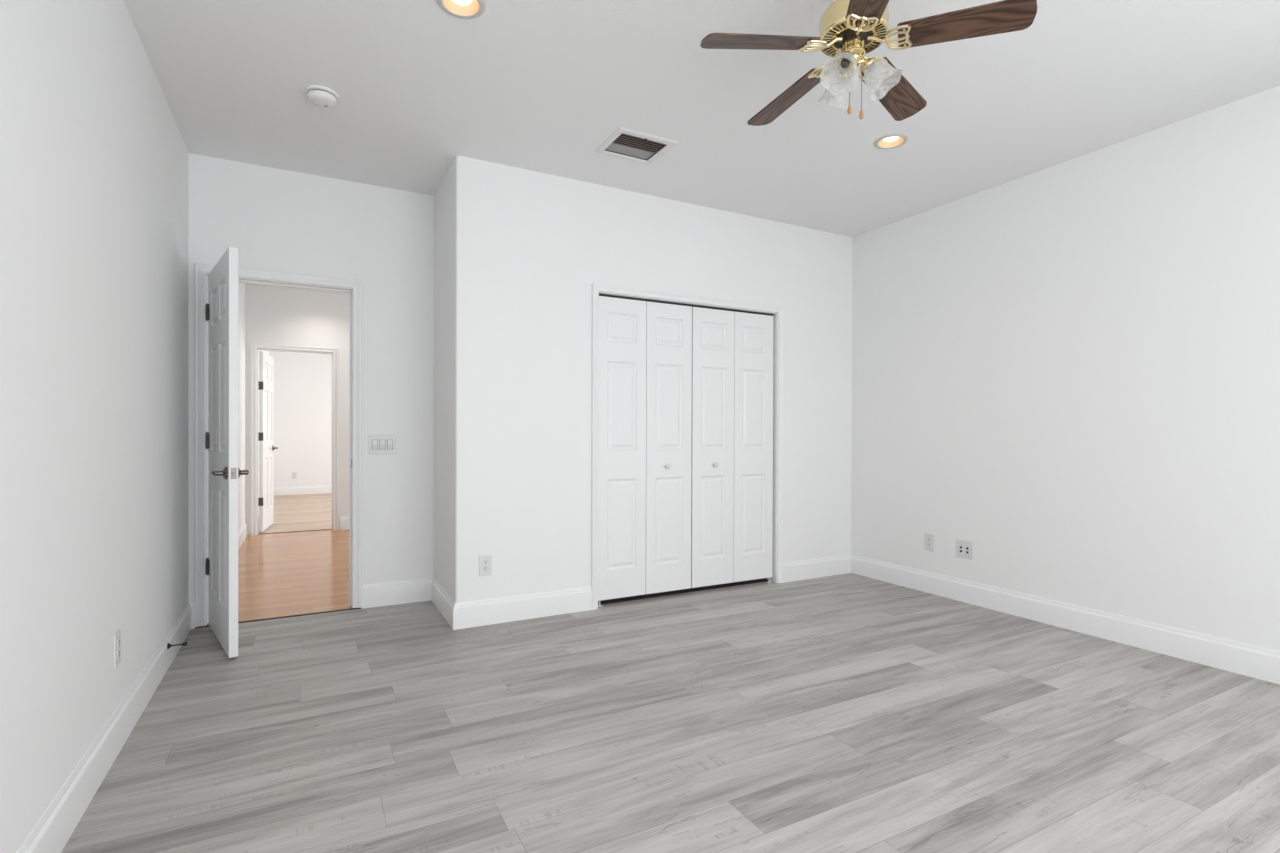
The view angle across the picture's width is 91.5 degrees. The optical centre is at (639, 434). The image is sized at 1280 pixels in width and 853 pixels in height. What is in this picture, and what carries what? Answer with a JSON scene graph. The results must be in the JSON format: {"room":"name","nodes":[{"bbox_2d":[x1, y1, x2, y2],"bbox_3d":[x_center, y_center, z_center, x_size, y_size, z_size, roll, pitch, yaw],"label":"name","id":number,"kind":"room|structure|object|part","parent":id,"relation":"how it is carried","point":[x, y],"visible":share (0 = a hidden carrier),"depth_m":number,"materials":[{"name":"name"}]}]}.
{"room":"empty bedroom","nodes":[
{"label":"empty bedroom","id":0,"kind":"room"},
{"bbox_2d":[0,0,269,852],"bbox_3d":[-3.291,-0.258,4.782,0.132,2.740,14.370,0,0,-28],"label":"wall","id":1,"kind":"structure","parent":0,"point":[94,155],"depth_m":1.90,"materials":[{"name":"white paint"}]},
{"bbox_2d":[17,603,190,852],"bbox_3d":[-1.257,1.059,1.091,0.016,0.149,5.697,0,0,-28],"label":"baseboard","id":2,"kind":"structure","parent":1,"relation":"attached to","point":[51,833],"depth_m":2.02,"materials":[{"name":"white paint"}]},
{"bbox_2d":[114,629,120,668],"bbox_3d":[-1.871,0.766,2.234,0.009,0.120,0.074,0,0,-28],"label":"wall outlet","id":3,"kind":"object","parent":1,"relation":"attached to","point":[117,636],"visible":1,"depth_m":2.23,"materials":[{"name":"white plastic"}]},
{"bbox_2d":[167,642,186,648],"bbox_3d":[-2.225,1.011,3.001,0.076,0.029,0.029,0,0,-28],"label":"door stop","id":4,"kind":"object","parent":1,"relation":"attached to","point":[183,643],"visible":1,"depth_m":3.00,"materials":[{"name":"grey metal"}]},
{"bbox_2d":[206,247,248,657],"bbox_3d":[-2.268,0.086,3.385,0.161,2.042,0.760,0,0,-41],"label":"door","id":5,"kind":"structure","parent":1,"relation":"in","point":[222,308],"depth_m":3.21,"materials":[{"name":"white paint"}]},
{"bbox_3d":[-2.130,0.192,3.152,0.060,0.065,0.146,0,0,-41],"label":"handle","id":6,"kind":"part","parent":5,"relation":"part of","materials":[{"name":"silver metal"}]},
{"bbox_3d":[-2.021,0.193,3.104,0.024,0.056,0.010,0,0,-41],"label":"latch plate","id":7,"kind":"part","parent":5,"relation":"part of","materials":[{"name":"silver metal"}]},
{"bbox_3d":[-2.054,0.192,3.218,0.060,0.065,0.146,0,0,-41],"label":"handle","id":8,"kind":"part","parent":5,"relation":"part of","materials":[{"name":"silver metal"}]},
{"bbox_2d":[238,522,246,549],"bbox_3d":[-3.474,1.034,5.260,0.016,0.149,3.518,0,0,-28],"label":"baseboard","id":9,"kind":"structure","parent":1,"relation":"attached to","point":[242,533],"depth_m":6.35,"materials":[{"name":"white paint"}]},
{"bbox_2d":[245,284,349,534],"bbox_3d":[-2.668,-0.269,7.742,4.015,2.740,0.115,0,0,-28],"label":"wall","id":10,"kind":"structure","parent":0,"point":[273,315],"depth_m":7.06,"materials":[{"name":"white paint"}]},
{"bbox_2d":[258,351,277,531],"bbox_3d":[-4.375,0.073,7.309,0.157,2.024,0.722,0,0,-22],"label":"door","id":11,"kind":"structure","parent":10,"relation":"in","point":[266,362],"depth_m":7.20,"materials":[{"name":"white paint"}]},
{"bbox_2d":[251,343,337,534],"bbox_3d":[-3.907,0.048,7.082,0.862,2.104,0.156,0,0,-28],"label":"door frame","id":12,"kind":"structure","parent":10,"relation":"attached to","point":[255,347],"depth_m":6.93,"materials":[{"name":"white paint"}]},
{"bbox_2d":[340,516,348,529],"bbox_3d":[-2.352,1.027,7.844,2.560,0.149,0.016,0,0,-28],"label":"baseboard","id":13,"kind":"structure","parent":10,"relation":"attached to","point":[344,521],"depth_m":7.26,"materials":[{"name":"white paint"}]},
{"bbox_2d":[270,351,331,486],"bbox_3d":[-4.825,-0.294,12.043,4.000,2.740,0.115,0,0,-28],"label":"wall","id":14,"kind":"structure","parent":0,"point":[302,381],"depth_m":11.29,"materials":[{"name":"white paint"}]},
{"bbox_2d":[292,472,296,478],"bbox_3d":[-6.225,0.730,11.231,0.074,0.120,0.009,0,0,-28],"label":"wall outlet","id":15,"kind":"object","parent":14,"relation":"attached to","point":[294,474],"visible":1,"depth_m":11.23,"materials":[{"name":"white plastic"}]},
{"bbox_2d":[258,485,331,516],"bbox_3d":[-3.747,1.014,9.900,3.885,0.149,4.695,0,0,-28],"label":"baseboard","id":16,"kind":"structure","parent":14,"relation":"attached to","point":[319,489],"depth_m":11.28,"materials":[{"name":"white paint"}]},
{"bbox_2d":[189,153,433,602],"bbox_3d":[-2.010,-0.251,3.975,1.421,2.740,0.115,0,0,-28],"label":"wall","id":17,"kind":"structure","parent":0,"point":[277,220],"depth_m":4.05,"materials":[{"name":"white paint"}]},
{"bbox_2d":[189,602,194,628],"bbox_3d":[-2.588,1.044,3.600,0.031,0.149,0.016,0,0,-28],"label":"baseboard","id":18,"kind":"structure","parent":17,"relation":"attached to","point":[192,605],"depth_m":3.60,"materials":[{"name":"white paint"}]},
{"bbox_2d":[195,263,361,626],"bbox_3d":[-2.213,0.060,3.869,0.882,2.099,0.156,0,0,-28],"label":"door frame","id":19,"kind":"structure","parent":17,"relation":"attached to","point":[354,287],"depth_m":3.79,"materials":[{"name":"white paint"}]},
{"bbox_2d":[369,435,395,453],"bbox_3d":[-1.684,0.065,4.079,0.165,0.122,0.012,0,0,-28],"label":"switch plate","id":20,"kind":"object","parent":17,"relation":"attached to","point":[378,444],"visible":1,"depth_m":4.08,"materials":[{"name":"white plastic"}]},
{"bbox_2d":[433,155,851,602],"bbox_3d":[0.168,-0.247,4.675,3.181,2.740,0.721,0,0,-28],"label":"wall","id":21,"kind":"structure","parent":0,"point":[519,253],"depth_m":3.93,"materials":[{"name":"white paint"}]},
{"bbox_2d":[361,578,591,629],"bbox_3d":[-1.082,1.048,3.884,1.465,0.149,0.568,0,0,12],"label":"baseboard","id":22,"kind":"structure","parent":21,"relation":"attached to","point":[461,615],"depth_m":3.88,"materials":[{"name":"white paint"}]},
{"bbox_2d":[479,555,491,575],"bbox_3d":[-0.914,0.773,3.690,0.074,0.120,0.009,0,0,-28],"label":"wall outlet","id":23,"kind":"object","parent":21,"relation":"attached to","point":[485,561],"visible":1,"depth_m":3.69,"materials":[{"name":"white plastic"}]},
{"bbox_2d":[598,296,691,606],"bbox_3d":[0.044,0.109,4.231,0.728,2.030,0.071,0,0,-28],"label":"door","id":24,"kind":"structure","parent":21,"relation":"in","point":[645,348],"depth_m":4.22,"materials":[{"name":"white paint"}]},
{"bbox_2d":[591,283,783,609],"bbox_3d":[0.363,0.076,4.426,1.584,2.097,0.136,0,0,-28],"label":"door frame","id":25,"kind":"structure","parent":21,"relation":"attached to","point":[777,312],"depth_m":4.45,"materials":[{"name":"white paint"}]},
{"bbox_2d":[691,307,772,587],"bbox_3d":[0.693,0.110,4.578,0.728,2.030,0.071,0,0,-28],"label":"door","id":26,"kind":"structure","parent":21,"relation":"in","point":[732,423],"depth_m":4.57,"materials":[{"name":"white paint"}]},
{"bbox_2d":[61,493,1279,852],"bbox_3d":[-1.253,1.143,5.879,4.732,0.062,14.340,0,0,-28],"label":"floor","id":27,"kind":"structure","parent":0,"point":[849,712],"depth_m":2.37,"materials":[{"name":"grey plastic"}]},
{"bbox_2d":[195,608,360,627],"bbox_3d":[-2.174,1.117,3.828,0.945,0.006,0.016,0,0,-28],"label":"threshold","id":28,"kind":"object","parent":27,"relation":"on","point":[350,608],"visible":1,"depth_m":3.83,"materials":[{"name":"grey wood"}]},
{"bbox_2d":[259,529,330,533],"bbox_3d":[-3.910,1.097,7.086,0.750,0.005,0.016,0,0,-28],"label":"threshold","id":29,"kind":"object","parent":27,"relation":"on","point":[322,529],"visible":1,"depth_m":7.08,"materials":[{"name":"wood"}]},
{"bbox_2d":[124,0,1279,293],"bbox_3d":[-0.129,-1.624,3.753,4.594,0.020,9.400,0,0,-28],"label":"ceiling","id":30,"kind":"structure","parent":0,"point":[533,85],"depth_m":2.92,"materials":[{"name":"white paint"}]},
{"bbox_2d":[305,85,338,107],"bbox_3d":[-1.503,-1.591,2.949,0.142,0.048,0.142,0,0,-28],"label":"smoke detector","id":31,"kind":"object","parent":30,"relation":"attached to","point":[321,96],"visible":1,"depth_m":2.92,"materials":[{"name":"plastic"}]},
{"bbox_2d":[436,0,485,18],"bbox_3d":[-0.666,-1.658,2.323,0.178,0.110,0.178,0,0,-28],"label":"recessed light","id":32,"kind":"object","parent":30,"relation":"in","point":[463,9],"visible":1,"depth_m":2.37,"materials":[{"name":"white metal"}]},
{"bbox_3d":[-0.666,-1.663,2.323,0.088,0.094,0.088,0,0,-28],"label":"bulb","id":33,"kind":"part","parent":32,"relation":"part of","materials":[{"name":"white glass"}]},
{"bbox_2d":[594,127,678,164],"bbox_3d":[-0.024,-1.672,3.492,0.365,0.150,0.330,0,0,-28],"label":"ceiling vent","id":34,"kind":"object","parent":30,"relation":"in","point":[624,143],"visible":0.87,"depth_m":3.53,"materials":[{"name":"metal"}]},
{"bbox_2d":[700,0,1036,125],"bbox_3d":[0.762,-1.345,2.173,1.034,0.520,0.991,0,0,45],"label":"ceiling fan","id":35,"kind":"object","parent":30,"relation":"hanging from","point":[849,30],"visible":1,"depth_m":2.09,"materials":[{"name":"brown wood"}]},
{"bbox_3d":[0.398,-1.314,2.088,0.395,0.006,0.127,-4,14,-10],"label":"fan blade","id":36,"kind":"part","parent":35,"relation":"part of","materials":[{"name":"brown wood"}]},
{"bbox_3d":[0.576,-1.315,2.445,0.127,0.006,0.395,-15,3,-28],"label":"fan blade","id":37,"kind":"part","parent":35,"relation":"part of","materials":[{"name":"brown wood"}]},
{"bbox_3d":[0.699,-1.215,2.243,0.119,0.131,0.127,0,0,15],"label":"lamp shade","id":38,"kind":"part","parent":35,"relation":"part of","materials":[{"name":"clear glass"}]},
{"bbox_3d":[0.665,-1.215,2.066,0.127,0.131,0.119,0,0,-15],"label":"lamp shade","id":39,"kind":"part","parent":35,"relation":"part of","materials":[{"name":"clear glass"}]},
{"bbox_2d":[837,77,846,82],"bbox_3d":[0.715,-1.256,2.202,0.031,0.035,0.036,0,0,-28],"label":"bulb socket","id":40,"kind":"object","parent":35,"relation":"attached to","point":[843,79],"depth_m":2.19,"materials":[{"name":"white glass"}]},
{"bbox_2d":[840,57,849,67],"bbox_3d":[0.693,-1.255,2.099,0.036,0.035,0.030,0,0,-44],"label":"bulb socket","id":41,"kind":"object","parent":35,"relation":"attached to","point":[844,61],"depth_m":2.10,"materials":[{"name":"black metal"}]},
{"bbox_3d":[0.720,-1.206,2.143,0.003,0.146,0.003,0,0,39],"label":"pull chain","id":42,"kind":"part","parent":35,"relation":"part of","materials":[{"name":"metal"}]},
{"bbox_2d":[820,19,888,56],"bbox_3d":[0.733,-1.363,2.144,0.226,0.004,0.226,0,0,14],"label":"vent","id":43,"kind":"object","parent":35,"relation":"attached to","point":[836,29],"depth_m":2.11,"materials":[{"name":"gold metal"}]},
{"bbox_3d":[0.762,-1.201,2.145,0.003,0.170,0.003,0,0,39],"label":"pull chain","id":44,"kind":"part","parent":35,"relation":"part of","materials":[{"name":"metal"}]},
{"bbox_3d":[0.683,-1.312,1.809,0.127,0.006,0.395,13,7,7],"label":"fan blade","id":45,"kind":"part","parent":35,"relation":"part of","materials":[{"name":"brown wood"}]},
{"bbox_2d":[867,63,876,73],"bbox_3d":[0.792,-1.255,2.132,0.036,0.035,0.030,0,0,16],"label":"bulb socket","id":46,"kind":"object","parent":35,"relation":"attached to","point":[871,67],"depth_m":2.12,"materials":[{"name":"white glass"}]},
{"bbox_3d":[0.835,-1.214,2.123,0.126,0.131,0.122,0,0,-28],"label":"lamp shade","id":47,"kind":"part","parent":35,"relation":"part of","materials":[{"name":"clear glass"}]},
{"bbox_3d":[0.971,-1.314,2.387,0.127,0.006,0.395,-17,-16,42],"label":"fan blade","id":48,"kind":"part","parent":35,"relation":"part of","materials":[{"name":"brown wood"}]},
{"bbox_3d":[1.037,-1.312,1.993,0.395,0.006,0.127,5,-10,26],"label":"fan blade","id":49,"kind":"part","parent":35,"relation":"part of","materials":[{"name":"brown wood"}]},
{"bbox_2d":[874,134,907,148],"bbox_3d":[1.375,-1.657,3.419,0.178,0.110,0.178,0,0,-28],"label":"recessed light","id":50,"kind":"object","parent":30,"relation":"in","point":[891,141],"visible":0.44,"depth_m":3.44,"materials":[{"name":"white metal"}]},
{"bbox_3d":[1.375,-1.661,3.419,0.088,0.094,0.088,0,0,-28],"label":"bulb","id":51,"kind":"part","parent":50,"relation":"part of","materials":[{"name":"white glass"}]},
{"bbox_2d":[851,86,1279,650],"bbox_3d":[2.789,-0.233,3.243,0.115,2.740,5.927,0,0,-28],"label":"wall","id":52,"kind":"structure","parent":0,"point":[1068,372],"depth_m":3.52,"materials":[{"name":"white paint"}]},
{"bbox_2d":[925,533,933,550],"bbox_3d":[2.069,0.768,4.459,0.009,0.120,0.074,0,0,-28],"label":"wall outlet","id":53,"kind":"object","parent":52,"relation":"attached to","point":[929,538],"visible":1,"depth_m":4.45,"materials":[{"name":"white plastic"}]},
{"bbox_2d":[956,539,972,559],"bbox_3d":[2.194,0.775,4.219,0.014,0.120,0.120,0,0,-28],"label":"jack plate","id":54,"kind":"object","parent":52,"relation":"attached to","point":[964,548],"visible":1,"depth_m":4.22,"materials":[{"name":"white plastic"}]},
{"bbox_2d":[783,554,1279,684],"bbox_3d":[2.578,1.064,2.735,0.733,0.149,4.986,0,0,-28],"label":"baseboard","id":55,"kind":"structure","parent":52,"relation":"attached to","point":[1253,661],"depth_m":3.63,"materials":[{"name":"white paint"}]}
]}

